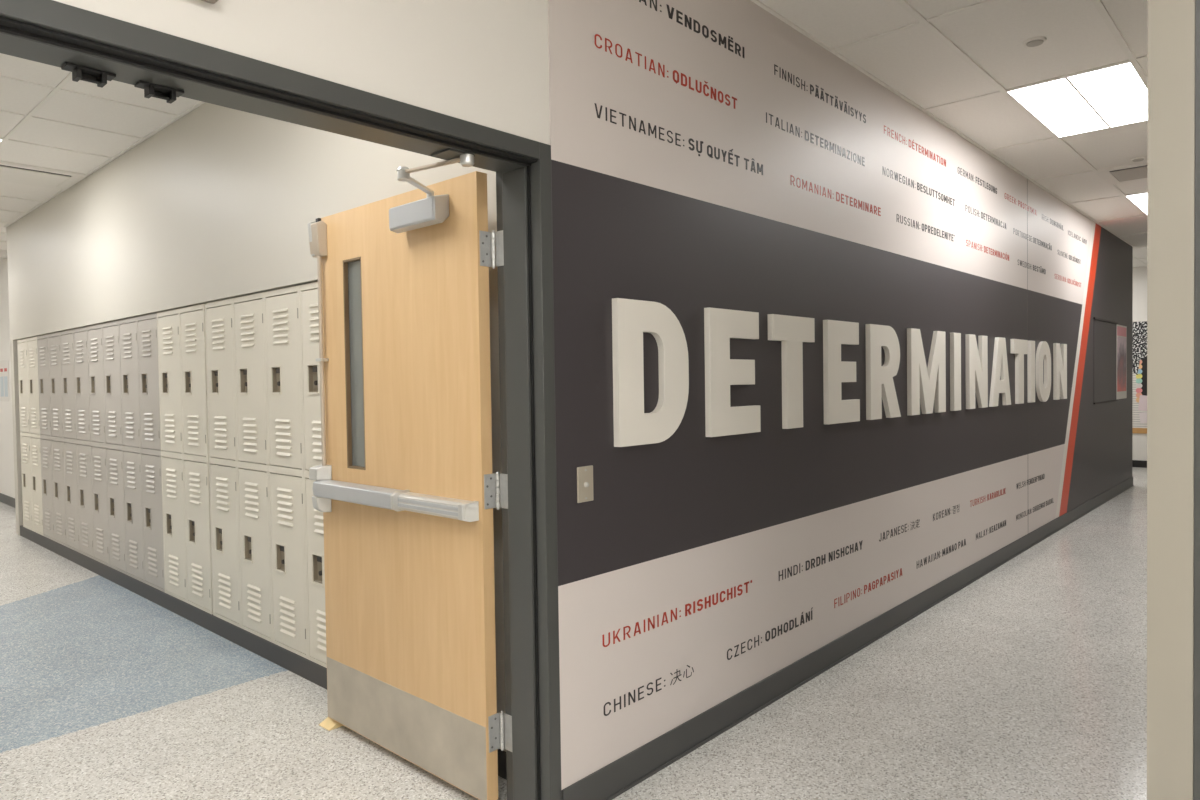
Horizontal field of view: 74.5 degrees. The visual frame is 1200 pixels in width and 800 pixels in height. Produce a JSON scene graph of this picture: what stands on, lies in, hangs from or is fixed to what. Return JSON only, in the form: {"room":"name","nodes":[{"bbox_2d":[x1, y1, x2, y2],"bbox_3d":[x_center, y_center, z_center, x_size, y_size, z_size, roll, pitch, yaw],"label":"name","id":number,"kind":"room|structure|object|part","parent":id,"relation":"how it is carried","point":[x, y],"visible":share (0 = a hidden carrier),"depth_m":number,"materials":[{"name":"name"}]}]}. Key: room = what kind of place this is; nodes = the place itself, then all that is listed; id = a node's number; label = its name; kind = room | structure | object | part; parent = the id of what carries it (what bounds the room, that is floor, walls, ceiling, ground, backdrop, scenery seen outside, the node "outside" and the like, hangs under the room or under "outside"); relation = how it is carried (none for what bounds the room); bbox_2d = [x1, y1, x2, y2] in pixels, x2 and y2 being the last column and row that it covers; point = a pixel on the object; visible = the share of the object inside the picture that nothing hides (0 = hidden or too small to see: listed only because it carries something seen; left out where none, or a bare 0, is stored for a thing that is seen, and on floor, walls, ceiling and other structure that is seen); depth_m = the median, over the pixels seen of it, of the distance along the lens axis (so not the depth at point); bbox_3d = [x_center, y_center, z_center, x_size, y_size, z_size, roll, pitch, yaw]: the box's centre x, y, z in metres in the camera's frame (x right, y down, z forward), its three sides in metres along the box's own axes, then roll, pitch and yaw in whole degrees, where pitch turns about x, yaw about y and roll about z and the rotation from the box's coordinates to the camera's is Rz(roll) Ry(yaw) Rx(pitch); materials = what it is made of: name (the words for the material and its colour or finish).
{"room":"school corridor","nodes":[
{"label":"school corridor","id":0,"kind":"room"},
{"bbox_2d":[0,258,14,497],"bbox_3d":[-7.929,-0.218,10.401,6.650,3.040,0.150,0,2,43],"label":"wall","id":1,"kind":"structure","parent":0,"point":[7,480],"depth_m":9.76,"materials":[{"name":"white paint"}]},
{"bbox_2d":[0,360,9,400],"bbox_3d":[-7.691,-0.239,10.075,1.240,0.510,0.006,0,2,43],"label":"poster","id":2,"kind":"object","parent":1,"relation":"attached to","point":[4,370],"visible":1,"depth_m":9.79,"materials":[{"name":"white paper"}]},
{"bbox_2d":[0,493,14,507],"bbox_3d":[-7.892,1.249,10.311,6.440,0.110,0.012,0,2,43],"label":"baseboard","id":3,"kind":"structure","parent":1,"relation":"attached to","point":[5,499],"depth_m":9.83,"materials":[{"name":"grey rubber"}]},
{"bbox_2d":[6,102,496,535],"bbox_3d":[-2.826,-0.180,5.460,7.550,3.040,0.600,0,2,43],"label":"wall","id":4,"kind":"structure","parent":0,"point":[219,203],"depth_m":4.62,"materials":[{"name":"beige paint"}]},
{"bbox_2d":[20,525,506,779],"bbox_3d":[-2.976,1.298,5.284,7.337,0.097,0.042,0,2,43],"label":"baseboard","id":5,"kind":"structure","parent":4,"relation":"attached to","point":[299,665],"depth_m":4.67,"materials":[{"name":"grey rubber"}]},
{"bbox_2d":[17,338,32,530],"bbox_3d":[-5.360,0.323,7.685,0.377,1.812,0.411,0,2,43],"label":"locker","id":6,"kind":"object","parent":5,"relation":"on","point":[21,344],"visible":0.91,"depth_m":7.54,"materials":[{"name":"beige metal"}]},
{"bbox_3d":[-5.500,-0.118,7.533,0.341,0.852,0.022,0,2,43],"label":"door","id":7,"kind":"part","parent":6,"relation":"part of","materials":[{"name":"beige metal"}]},
{"bbox_3d":[-5.486,0.782,7.554,0.341,0.860,0.022,0,2,43],"label":"door","id":8,"kind":"part","parent":6,"relation":"part of","materials":[{"name":"beige metal"}]},
{"bbox_2d":[27,336,42,535],"bbox_3d":[-5.081,0.324,7.428,0.377,1.812,0.411,0,2,43],"label":"locker","id":9,"kind":"object","parent":5,"relation":"on","point":[32,353],"visible":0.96,"depth_m":7.28,"materials":[{"name":"beige metal"}]},
{"bbox_3d":[-5.221,-0.117,7.277,0.341,0.852,0.022,0,2,43],"label":"door","id":10,"kind":"part","parent":9,"relation":"part of","materials":[{"name":"beige metal"}]},
{"bbox_3d":[-5.207,0.784,7.298,0.341,0.860,0.022,0,2,43],"label":"door","id":11,"kind":"part","parent":9,"relation":"part of","materials":[{"name":"beige metal"}]},
{"bbox_2d":[37,334,54,540],"bbox_3d":[-4.801,0.326,7.172,0.377,1.812,0.411,0,2,43],"label":"locker","id":12,"kind":"object","parent":5,"relation":"on","point":[42,341],"visible":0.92,"depth_m":7.02,"materials":[{"name":"beige metal"}]},
{"bbox_3d":[-4.941,-0.115,7.021,0.341,0.852,0.022,0,2,43],"label":"door","id":13,"kind":"part","parent":12,"relation":"part of","materials":[{"name":"beige metal"}]},
{"bbox_3d":[-4.928,0.786,7.042,0.341,0.860,0.022,0,2,43],"label":"door","id":14,"kind":"part","parent":12,"relation":"part of","materials":[{"name":"beige metal"}]},
{"bbox_2d":[48,332,66,546],"bbox_3d":[-4.522,0.328,6.916,0.377,1.812,0.411,0,2,43],"label":"locker","id":15,"kind":"object","parent":5,"relation":"on","point":[54,338],"visible":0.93,"depth_m":6.76,"materials":[{"name":"beige metal"}]},
{"bbox_3d":[-4.662,-0.113,6.764,0.341,0.852,0.022,0,2,43],"label":"door","id":16,"kind":"part","parent":15,"relation":"part of","materials":[{"name":"beige metal"}]},
{"bbox_3d":[-4.649,0.788,6.785,0.341,0.860,0.022,0,2,43],"label":"door","id":17,"kind":"part","parent":15,"relation":"part of","materials":[{"name":"beige metal"}]},
{"bbox_2d":[60,329,79,552],"bbox_3d":[-4.243,0.330,6.660,0.377,1.812,0.411,0,2,43],"label":"locker","id":18,"kind":"object","parent":5,"relation":"on","point":[66,337],"visible":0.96,"depth_m":6.51,"materials":[{"name":"beige metal"}]},
{"bbox_3d":[-4.383,-0.111,6.508,0.341,0.852,0.022,0,2,43],"label":"door","id":19,"kind":"part","parent":18,"relation":"part of","materials":[{"name":"beige metal"}]},
{"bbox_3d":[-4.369,0.789,6.529,0.341,0.860,0.022,0,2,43],"label":"door","id":20,"kind":"part","parent":18,"relation":"part of","materials":[{"name":"beige metal"}]},
{"bbox_2d":[73,327,93,558],"bbox_3d":[-3.964,0.331,6.404,0.377,1.812,0.411,0,2,43],"label":"locker","id":21,"kind":"object","parent":5,"relation":"on","point":[80,347],"visible":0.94,"depth_m":6.25,"materials":[{"name":"beige metal"}]},
{"bbox_3d":[-4.104,-0.110,6.252,0.341,0.852,0.022,0,2,43],"label":"door","id":22,"kind":"part","parent":21,"relation":"part of","materials":[{"name":"beige metal"}]},
{"bbox_3d":[-4.090,0.791,6.273,0.341,0.860,0.022,0,2,43],"label":"door","id":23,"kind":"part","parent":21,"relation":"part of","materials":[{"name":"beige metal"}]},
{"bbox_2d":[87,324,108,565],"bbox_3d":[-3.685,0.333,6.147,0.377,1.812,0.411,0,2,43],"label":"locker","id":24,"kind":"object","parent":5,"relation":"on","point":[94,333],"visible":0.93,"depth_m":6.00,"materials":[{"name":"beige metal"}]},
{"bbox_3d":[-3.824,-0.108,5.995,0.341,0.852,0.022,0,2,43],"label":"door","id":25,"kind":"part","parent":24,"relation":"part of","materials":[{"name":"beige metal"}]},
{"bbox_3d":[-3.811,0.793,6.016,0.341,0.860,0.022,0,2,43],"label":"door","id":26,"kind":"part","parent":24,"relation":"part of","materials":[{"name":"beige metal"}]},
{"bbox_2d":[102,320,125,573],"bbox_3d":[-3.405,0.335,5.891,0.377,1.812,0.411,0,2,43],"label":"locker","id":27,"kind":"object","parent":5,"relation":"on","point":[110,330],"visible":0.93,"depth_m":5.74,"materials":[{"name":"beige metal"}]},
{"bbox_3d":[-3.545,-0.106,5.739,0.341,0.852,0.022,0,2,43],"label":"door","id":28,"kind":"part","parent":27,"relation":"part of","materials":[{"name":"beige metal"}]},
{"bbox_3d":[-3.532,0.795,5.760,0.341,0.860,0.022,0,2,43],"label":"door","id":29,"kind":"part","parent":27,"relation":"part of","materials":[{"name":"beige metal"}]},
{"bbox_2d":[119,317,143,582],"bbox_3d":[-3.126,0.337,5.635,0.377,1.812,0.411,0,2,43],"label":"locker","id":30,"kind":"object","parent":5,"relation":"on","point":[128,342],"visible":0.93,"depth_m":5.48,"materials":[{"name":"beige metal"}]},
{"bbox_3d":[-3.266,-0.104,5.483,0.341,0.852,0.022,0,2,43],"label":"door","id":31,"kind":"part","parent":30,"relation":"part of","materials":[{"name":"beige metal"}]},
{"bbox_3d":[-3.252,0.797,5.504,0.341,0.860,0.022,0,2,43],"label":"door","id":32,"kind":"part","parent":30,"relation":"part of","materials":[{"name":"beige metal"}]},
{"bbox_2d":[137,313,164,592],"bbox_3d":[-2.847,0.339,5.378,0.377,1.812,0.411,0,2,43],"label":"locker","id":33,"kind":"object","parent":5,"relation":"on","point":[147,337],"visible":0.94,"depth_m":5.23,"materials":[{"name":"beige metal"}]},
{"bbox_3d":[-2.987,-0.102,5.227,0.341,0.852,0.022,0,2,43],"label":"door","id":34,"kind":"part","parent":33,"relation":"part of","materials":[{"name":"beige metal"}]},
{"bbox_3d":[-2.973,0.798,5.248,0.341,0.860,0.022,0,2,43],"label":"door","id":35,"kind":"part","parent":33,"relation":"part of","materials":[{"name":"beige metal"}]},
{"bbox_2d":[157,309,186,602],"bbox_3d":[-2.568,0.340,5.122,0.377,1.812,0.411,0,2,43],"label":"locker","id":36,"kind":"object","parent":5,"relation":"on","point":[168,329],"visible":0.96,"depth_m":4.97,"materials":[{"name":"beige metal"}]},
{"bbox_3d":[-2.708,-0.101,4.971,0.341,0.852,0.022,0,2,43],"label":"door","id":37,"kind":"part","parent":36,"relation":"part of","materials":[{"name":"beige metal"}]},
{"bbox_3d":[-2.694,0.800,4.992,0.341,0.860,0.022,0,2,43],"label":"door","id":38,"kind":"part","parent":36,"relation":"part of","materials":[{"name":"beige metal"}]},
{"bbox_2d":[179,304,212,613],"bbox_3d":[-2.288,0.342,4.866,0.377,1.812,0.411,0,2,43],"label":"locker","id":39,"kind":"object","parent":5,"relation":"on","point":[192,324],"visible":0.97,"depth_m":4.71,"materials":[{"name":"beige metal"}]},
{"bbox_3d":[-2.428,-0.099,4.714,0.341,0.852,0.022,0,2,43],"label":"door","id":40,"kind":"part","parent":39,"relation":"part of","materials":[{"name":"beige metal"}]},
{"bbox_3d":[-2.415,0.802,4.735,0.341,0.860,0.022,0,2,43],"label":"door","id":41,"kind":"part","parent":39,"relation":"part of","materials":[{"name":"beige metal"}]},
{"bbox_2d":[205,298,240,627],"bbox_3d":[-1.994,0.344,4.596,0.377,1.812,0.411,0,2,43],"label":"locker","id":42,"kind":"object","parent":5,"relation":"on","point":[218,314],"visible":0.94,"depth_m":4.44,"materials":[{"name":"beige metal"}]},
{"bbox_3d":[-2.134,-0.097,4.444,0.341,0.852,0.022,0,2,43],"label":"door","id":43,"kind":"part","parent":42,"relation":"part of","materials":[{"name":"beige metal"}]},
{"bbox_3d":[-2.121,0.804,4.465,0.341,0.860,0.022,0,2,43],"label":"door","id":44,"kind":"part","parent":42,"relation":"part of","materials":[{"name":"beige metal"}]},
{"bbox_2d":[233,292,272,642],"bbox_3d":[-1.715,0.346,4.340,0.377,1.812,0.411,0,2,43],"label":"locker","id":45,"kind":"object","parent":5,"relation":"on","point":[248,310],"visible":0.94,"depth_m":4.19,"materials":[{"name":"beige metal"}]},
{"bbox_3d":[-1.855,-0.095,4.188,0.341,0.852,0.022,0,2,43],"label":"door","id":46,"kind":"part","parent":45,"relation":"part of","materials":[{"name":"beige metal"}]},
{"bbox_3d":[-1.841,0.806,4.209,0.341,0.860,0.022,0,2,43],"label":"door","id":47,"kind":"part","parent":45,"relation":"part of","materials":[{"name":"beige metal"}]},
{"bbox_2d":[264,285,307,658],"bbox_3d":[-1.436,0.347,4.084,0.377,1.812,0.411,0,2,43],"label":"locker","id":48,"kind":"object","parent":5,"relation":"on","point":[281,306],"visible":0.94,"depth_m":3.93,"materials":[{"name":"beige metal"}]},
{"bbox_3d":[-1.576,-0.093,3.932,0.341,0.852,0.022,0,2,43],"label":"door","id":49,"kind":"part","parent":48,"relation":"part of","materials":[{"name":"beige metal"}]},
{"bbox_3d":[-1.562,0.807,3.953,0.341,0.860,0.022,0,2,43],"label":"door","id":50,"kind":"part","parent":48,"relation":"part of","materials":[{"name":"beige metal"}]},
{"bbox_2d":[299,281,326,667],"bbox_3d":[-1.157,0.349,3.827,0.377,1.812,0.411,0,2,43],"label":"locker","id":51,"kind":"object","parent":5,"relation":"on","point":[309,321],"visible":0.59,"depth_m":3.75,"materials":[{"name":"beige metal"}]},
{"bbox_3d":[-1.297,-0.092,3.676,0.341,0.852,0.022,0,2,43],"label":"door","id":52,"kind":"part","parent":51,"relation":"part of","materials":[{"name":"beige metal"}]},
{"bbox_3d":[-1.283,0.809,3.697,0.341,0.860,0.022,0,2,43],"label":"door","id":53,"kind":"part","parent":51,"relation":"part of","materials":[{"name":"beige metal"}]},
{"bbox_2d":[489,267,505,751],"bbox_3d":[-0.319,0.355,3.059,0.377,1.812,0.411,0,2,43],"label":"locker","id":54,"kind":"object","parent":5,"relation":"on","point":[493,273],"visible":0.02,"depth_m":2.84,"materials":[{"name":"beige metal"}]},
{"bbox_3d":[-0.459,-0.086,2.907,0.341,0.852,0.022,0,2,43],"label":"door","id":55,"kind":"part","parent":54,"relation":"part of","materials":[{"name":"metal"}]},
{"bbox_3d":[-0.445,0.815,2.928,0.341,0.860,0.022,0,2,43],"label":"door","id":56,"kind":"part","parent":54,"relation":"part of","materials":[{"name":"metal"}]},
{"bbox_2d":[54,0,549,144],"bbox_3d":[-0.255,-0.219,5.488,4.200,3.040,16.150,0,2,43],"label":"wall","id":57,"kind":"structure","parent":0,"point":[481,62],"depth_m":2.09,"materials":[{"name":"white paint"}]},
{"bbox_2d":[61,62,115,87],"bbox_3d":[-1.085,-0.687,1.676,0.038,0.026,0.092,0,2,43],"label":"door latch","id":58,"kind":"object","parent":57,"relation":"attached to","point":[83,73],"visible":1,"depth_m":1.67,"materials":[{"name":"black metal"}]},
{"bbox_2d":[0,72,204,257],"bbox_3d":[-6.403,-1.659,6.359,13.950,0.010,3.600,0,2,43],"label":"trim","id":59,"kind":"structure","parent":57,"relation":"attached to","point":[68,77],"depth_m":4.81,"materials":[{"name":"silver metal"}]},
{"bbox_2d":[134,80,183,103],"bbox_3d":[-0.991,-0.691,1.778,0.038,0.026,0.092,0,2,43],"label":"door latch","id":60,"kind":"object","parent":57,"relation":"attached to","point":[169,94],"visible":1,"depth_m":1.77,"materials":[{"name":"black metal"}]},
{"bbox_2d":[202,0,217,3],"bbox_3d":[-0.860,-0.908,1.693,0.034,0.088,0.076,0,2,43],"label":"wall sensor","id":61,"kind":"object","parent":57,"relation":"attached to","point":[208,1],"visible":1,"depth_m":1.71,"materials":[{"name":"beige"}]},
{"bbox_2d":[0,0,561,799],"bbox_3d":[-0.964,0.314,1.762,0.212,2.170,2.215,0,2,43],"label":"trim","id":62,"kind":"structure","parent":57,"relation":"attached to","point":[50,32],"depth_m":2.47,"materials":[{"name":"grey paint"}]},
{"bbox_2d":[307,148,511,799],"bbox_3d":[-0.763,0.297,2.811,1.229,2.078,0.302,0,2,43],"label":"door","id":63,"kind":"structure","parent":57,"relation":"in","point":[404,489],"depth_m":2.83,"materials":[{"name":"brown wood"}]},
{"bbox_3d":[-1.138,-0.165,3.228,0.017,0.867,0.017,0,2,43],"label":"vertical rod","id":64,"kind":"part","parent":63,"relation":"part of","materials":[{"name":"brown metal"}]},
{"bbox_3d":[-0.758,1.203,2.956,1.040,0.252,0.002,0,2,43],"label":"kick plate","id":65,"kind":"part","parent":63,"relation":"part of","materials":[{"name":"silver metal"}]},
{"bbox_3d":[-0.593,-0.695,2.580,0.026,0.028,0.217,-1,1,11],"label":"closer arm","id":66,"kind":"part","parent":63,"relation":"part of","materials":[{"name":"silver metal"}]},
{"bbox_3d":[-0.504,-0.714,2.402,0.266,0.008,0.018,0,2,33],"label":"closer arm","id":67,"kind":"part","parent":63,"relation":"part of","materials":[{"name":"silver metal"}]},
{"bbox_2d":[548,0,1132,789],"bbox_3d":[3.302,-0.344,6.253,0.005,2.911,10.203,0,2,43],"label":"wall mural","id":68,"kind":"object","parent":57,"relation":"attached to","point":[705,153],"visible":1,"depth_m":3.44,"materials":[{"name":"white"}]},
{"bbox_2d":[577,465,593,502],"bbox_3d":[-0.045,0.277,2.596,0.016,0.117,0.074,0,2,43],"label":"wall plate","id":69,"kind":"object","parent":68,"relation":"attached to","point":[585,473],"visible":1,"depth_m":2.59,"materials":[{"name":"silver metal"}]},
{"bbox_2d":[612,298,688,446],"bbox_3d":[0.189,-0.098,2.841,0.027,0.507,0.402,0,2,43],"label":"raised letter","id":70,"kind":"object","parent":68,"relation":"attached to","point":[631,318],"visible":1,"depth_m":2.78,"materials":[{"name":"white plastic"}]},
{"bbox_2d":[704,307,760,436],"bbox_3d":[0.546,-0.113,3.230,0.027,0.507,0.370,0,2,43],"label":"raised letter","id":71,"kind":"object","parent":68,"relation":"attached to","point":[720,325],"visible":1,"depth_m":3.17,"materials":[{"name":"white plastic"}]},
{"bbox_2d":[768,314,814,428],"bbox_3d":[0.874,-0.126,3.587,0.027,0.507,0.382,0,2,43],"label":"raised letter","id":72,"kind":"object","parent":68,"relation":"attached to","point":[792,331],"visible":1,"depth_m":3.56,"materials":[{"name":"white plastic"}]},
{"bbox_2d":[823,320,859,424],"bbox_3d":[1.213,-0.140,3.956,0.027,0.507,0.350,0,2,43],"label":"raised letter","id":73,"kind":"object","parent":68,"relation":"attached to","point":[836,333],"visible":1,"depth_m":3.89,"materials":[{"name":"white plastic"}]},
{"bbox_2d":[865,324,900,419],"bbox_3d":[1.558,-0.154,4.332,0.027,0.507,0.402,0,2,43],"label":"raised letter","id":74,"kind":"object","parent":68,"relation":"attached to","point":[880,386],"visible":1,"depth_m":4.27,"materials":[{"name":"white plastic"}]},
{"bbox_2d":[907,328,945,415],"bbox_3d":[1.990,-0.171,4.803,0.027,0.507,0.562,0,2,43],"label":"raised letter","id":75,"kind":"object","parent":68,"relation":"attached to","point":[926,385],"visible":1,"depth_m":4.76,"materials":[{"name":"white plastic"}]},
{"bbox_2d":[950,333,960,410],"bbox_3d":[2.330,-0.185,5.173,0.027,0.507,0.130,0,2,43],"label":"raised letter","id":76,"kind":"object","parent":68,"relation":"attached to","point":[955,338],"visible":1,"depth_m":5.14,"materials":[{"name":"white plastic"}]},
{"bbox_2d":[965,334,987,408],"bbox_3d":[2.621,-0.197,5.490,0.027,0.507,0.389,0,2,43],"label":"raised letter","id":77,"kind":"object","parent":68,"relation":"attached to","point":[976,357],"visible":1,"depth_m":5.46,"materials":[{"name":"white plastic"}]},
{"bbox_2d":[989,337,1010,406],"bbox_3d":[2.985,-0.211,5.887,0.027,0.507,0.457,0,2,43],"label":"raised letter","id":78,"kind":"object","parent":68,"relation":"attached to","point":[1000,364],"visible":1,"depth_m":5.83,"materials":[{"name":"white plastic"}]},
{"bbox_2d":[1010,339,1027,403],"bbox_3d":[3.325,-0.225,6.257,0.027,0.507,0.388,0,2,43],"label":"raised letter","id":79,"kind":"object","parent":68,"relation":"attached to","point":[1019,347],"visible":1,"depth_m":6.21,"materials":[{"name":"white plastic"}]},
{"bbox_2d":[1027,341,1034,402],"bbox_3d":[3.558,-0.234,6.511,0.027,0.507,0.126,0,2,43],"label":"raised letter","id":80,"kind":"object","parent":68,"relation":"attached to","point":[1031,344],"visible":0.91,"depth_m":6.47,"materials":[{"name":"white plastic"}]},
{"bbox_2d":[1035,341,1050,401],"bbox_3d":[3.817,-0.245,6.793,0.027,0.520,0.402,0,2,43],"label":"raised letter","id":81,"kind":"object","parent":68,"relation":"attached to","point":[1043,350],"visible":1,"depth_m":6.74,"materials":[{"name":"white plastic"}]},
{"bbox_2d":[1053,343,1066,399],"bbox_3d":[4.210,-0.261,7.221,0.027,0.507,0.389,0,2,43],"label":"raised letter","id":82,"kind":"object","parent":68,"relation":"attached to","point":[1059,354],"visible":1,"depth_m":7.15,"materials":[{"name":"white plastic"}]},
{"bbox_2d":[1093,317,1117,403],"bbox_3d":[5.622,-0.430,8.766,0.016,0.916,1.235,0,2,43],"label":"board","id":83,"kind":"object","parent":68,"relation":"attached to","point":[1104,330],"visible":1,"depth_m":8.73,"materials":[{"name":"grey"}]},
{"bbox_2d":[1116,324,1126,398],"bbox_3d":[6.260,-0.455,9.470,0.004,0.880,0.625,0,2,43],"label":"poster","id":84,"kind":"object","parent":68,"relation":"attached to","point":[1121,341],"visible":1,"depth_m":9.45,"materials":[{"name":"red paper"}]},
{"bbox_2d":[1117,336,1125,391],"bbox_3d":[6.261,-0.430,9.469,0.001,0.650,0.575,0,2,43],"label":"picture","id":85,"kind":"object","parent":84,"relation":"attached to","point":[1121,340],"depth_m":9.45},
{"bbox_2d":[562,476,1133,799],"bbox_3d":[1.825,1.160,7.676,4.119,0.118,10.215,0,2,43],"label":"baseboard","id":86,"kind":"structure","parent":57,"relation":"attached to","point":[619,776],"depth_m":3.55,"materials":[{"name":"grey rubber"}]},
{"bbox_2d":[751,0,1147,265],"bbox_3d":[2.529,-1.741,4.194,6.240,0.012,20.593,0,2,29],"label":"ceiling grid","id":87,"kind":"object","parent":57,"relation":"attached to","point":[1098,4],"depth_m":4.17,"materials":[{"name":"silver metal"}]},
{"bbox_2d":[0,467,1146,799],"bbox_3d":[-1.411,1.294,8.676,20.200,0.100,19.200,0,2,43],"label":"floor","id":88,"kind":"structure","parent":0,"point":[1028,681],"depth_m":3.45,"materials":[{"name":"tile"}]},
{"bbox_2d":[319,717,343,730],"bbox_3d":[-1.116,1.349,3.322,0.085,0.032,0.100,0,2,43],"label":"wedge","id":89,"kind":"object","parent":88,"relation":"on","point":[329,724],"visible":0.5,"depth_m":3.29,"materials":[{"name":"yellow wood"}]},
{"bbox_2d":[0,0,1147,267],"bbox_3d":[-1.458,-1.836,8.603,20.200,0.096,19.200,0,2,43],"label":"ceiling","id":90,"kind":"structure","parent":0,"point":[913,61],"depth_m":4.30,"materials":[{"name":"tile"}]},
{"bbox_2d":[0,162,84,189],"bbox_3d":[-4.274,-1.675,5.902,0.605,0.011,0.595,0,2,43],"label":"ceiling vent","id":91,"kind":"object","parent":90,"relation":"in","point":[13,173],"visible":1,"depth_m":5.92,"materials":[{"name":"silver metal"}]},
{"bbox_3d":[-4.289,-1.674,5.916,0.416,0.007,0.447,0,2,43],"label":"plate","id":92,"kind":"part","parent":91,"relation":"part of","materials":[{"name":"silver metal"}]},
{"bbox_2d":[1023,36,1046,46],"bbox_3d":[2.093,-1.721,3.800,0.100,0.015,0.100,0,2,43],"label":"cap","id":93,"kind":"object","parent":90,"relation":"attached to","point":[1035,41],"visible":1,"depth_m":3.78,"materials":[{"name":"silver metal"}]},
{"bbox_2d":[1007,61,1147,137],"bbox_3d":[2.913,-1.757,4.692,0.610,0.007,1.204,0,2,43],"label":"recessed light","id":94,"kind":"object","parent":90,"relation":"in","point":[1115,95],"visible":0.83,"depth_m":4.62,"materials":[{"name":"white plastic"}]},
{"bbox_2d":[1009,78,1107,136],"bbox_3d":[2.803,-1.758,4.793,0.284,0.004,1.176,0,2,43],"label":"diffuser","id":95,"kind":"object","parent":94,"relation":"attached to","point":[1059,103],"depth_m":4.72,"materials":[{"name":"white plastic"}]},
{"bbox_2d":[1068,63,1147,126],"bbox_3d":[3.022,-1.757,4.591,0.284,0.004,1.176,0,2,43],"label":"diffuser","id":96,"kind":"object","parent":94,"relation":"attached to","point":[1116,95],"depth_m":4.51,"materials":[{"name":"white plastic"}]},
{"bbox_2d":[1096,163,1146,184],"bbox_3d":[4.341,-1.813,6.248,0.600,0.011,0.600,0,2,43],"label":"ceiling vent","id":97,"kind":"object","parent":90,"relation":"in","point":[1137,172],"visible":0.54,"depth_m":6.30,"materials":[{"name":"silver metal"}]},
{"bbox_3d":[4.355,-1.812,6.263,0.452,0.007,0.411,0,2,43],"label":"plate","id":98,"kind":"part","parent":97,"relation":"part of","materials":[{"name":"grey metal"}]},
{"bbox_2d":[1127,193,1146,213],"bbox_3d":[5.356,-1.856,7.354,0.610,0.007,1.204,0,2,43],"label":"recessed light","id":99,"kind":"object","parent":90,"relation":"in","point":[1140,200],"visible":0.29,"depth_m":7.31,"materials":[{"name":"white plastic"}]},
{"bbox_2d":[1130,157,1145,161],"bbox_3d":[4.027,-1.799,5.906,0.100,0.015,0.100,0,2,43],"label":"cap","id":100,"kind":"object","parent":90,"relation":"attached to","point":[1136,159],"visible":1,"depth_m":5.88,"materials":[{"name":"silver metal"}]},
{"bbox_2d":[1132,266,1146,460],"bbox_3d":[7.466,-0.503,12.716,5.800,3.040,0.150,0,2,43],"label":"wall","id":101,"kind":"structure","parent":0,"point":[1139,313],"depth_m":11.95,"materials":[{"name":"white paint"}]},
{"bbox_2d":[1132,321,1146,433],"bbox_3d":[8.148,-0.344,11.981,1.640,1.705,0.020,0,2,43],"label":"notice board","id":102,"kind":"object","parent":101,"relation":"attached to","point":[1139,382],"visible":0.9,"depth_m":11.97,"materials":[{"name":"multicoloured paper"}]},
{"bbox_2d":[1132,321,1146,374],"bbox_3d":[8.250,-0.780,11.854,0.440,0.810,0.002,0,2,43],"label":"printed paper","id":103,"kind":"object","parent":102,"relation":"attached to","point":[1139,337],"visible":0.61,"depth_m":11.94,"materials":[{"name":"multicoloured paper"}]},
{"bbox_3d":[8.160,0.467,12.000,1.640,0.083,0.020,0,2,43],"label":"rail","id":104,"kind":"part","parent":102,"relation":"part of","materials":[{"name":"brown wood"}]},
{"bbox_2d":[1138,395,1146,410],"bbox_3d":[8.230,0.049,11.903,0.193,0.246,0.002,0,2,43],"label":"sheet","id":105,"kind":"object","parent":102,"relation":"attached to","point":[1143,399],"visible":0.64,"depth_m":11.92,"materials":[{"name":"white paper"}]},
{"bbox_2d":[1139,412,1146,422],"bbox_3d":[8.244,0.264,11.898,0.198,0.181,0.002,0,2,43],"label":"sheet","id":106,"kind":"object","parent":102,"relation":"attached to","point":[1143,416],"visible":0.57,"depth_m":11.93,"materials":[{"name":"white paper"}]},
{"bbox_2d":[1132,460,1146,467],"bbox_3d":[7.441,0.966,12.684,5.620,0.105,0.012,0,2,43],"label":"baseboard","id":107,"kind":"structure","parent":101,"relation":"attached to","point":[1135,463],"depth_m":11.99,"materials":[{"name":"black rubber"}]},
{"bbox_2d":[1147,0,1194,799],"bbox_3d":[5.378,-0.321,6.213,0.080,3.040,12.360,0,2,43],"label":"wall","id":108,"kind":"structure","parent":0,"point":[1171,23],"depth_m":1.67,"materials":[{"name":"beige paint"}]},
{"bbox_3d":[2.642,-0.150,0.659,3.400,3.040,0.150,0,2,43],"label":"wall","id":109,"kind":"structure","parent":0,"visible":0},
{"bbox_2d":[1193,0,1199,799],"bbox_3d":[1.338,-0.154,1.649,0.140,3.040,0.154,0,2,43],"label":"trim","id":110,"kind":"structure","parent":109,"relation":"attached to","point":[1196,722],"depth_m":1.64,"materials":[{"name":"grey paint"}]}
]}

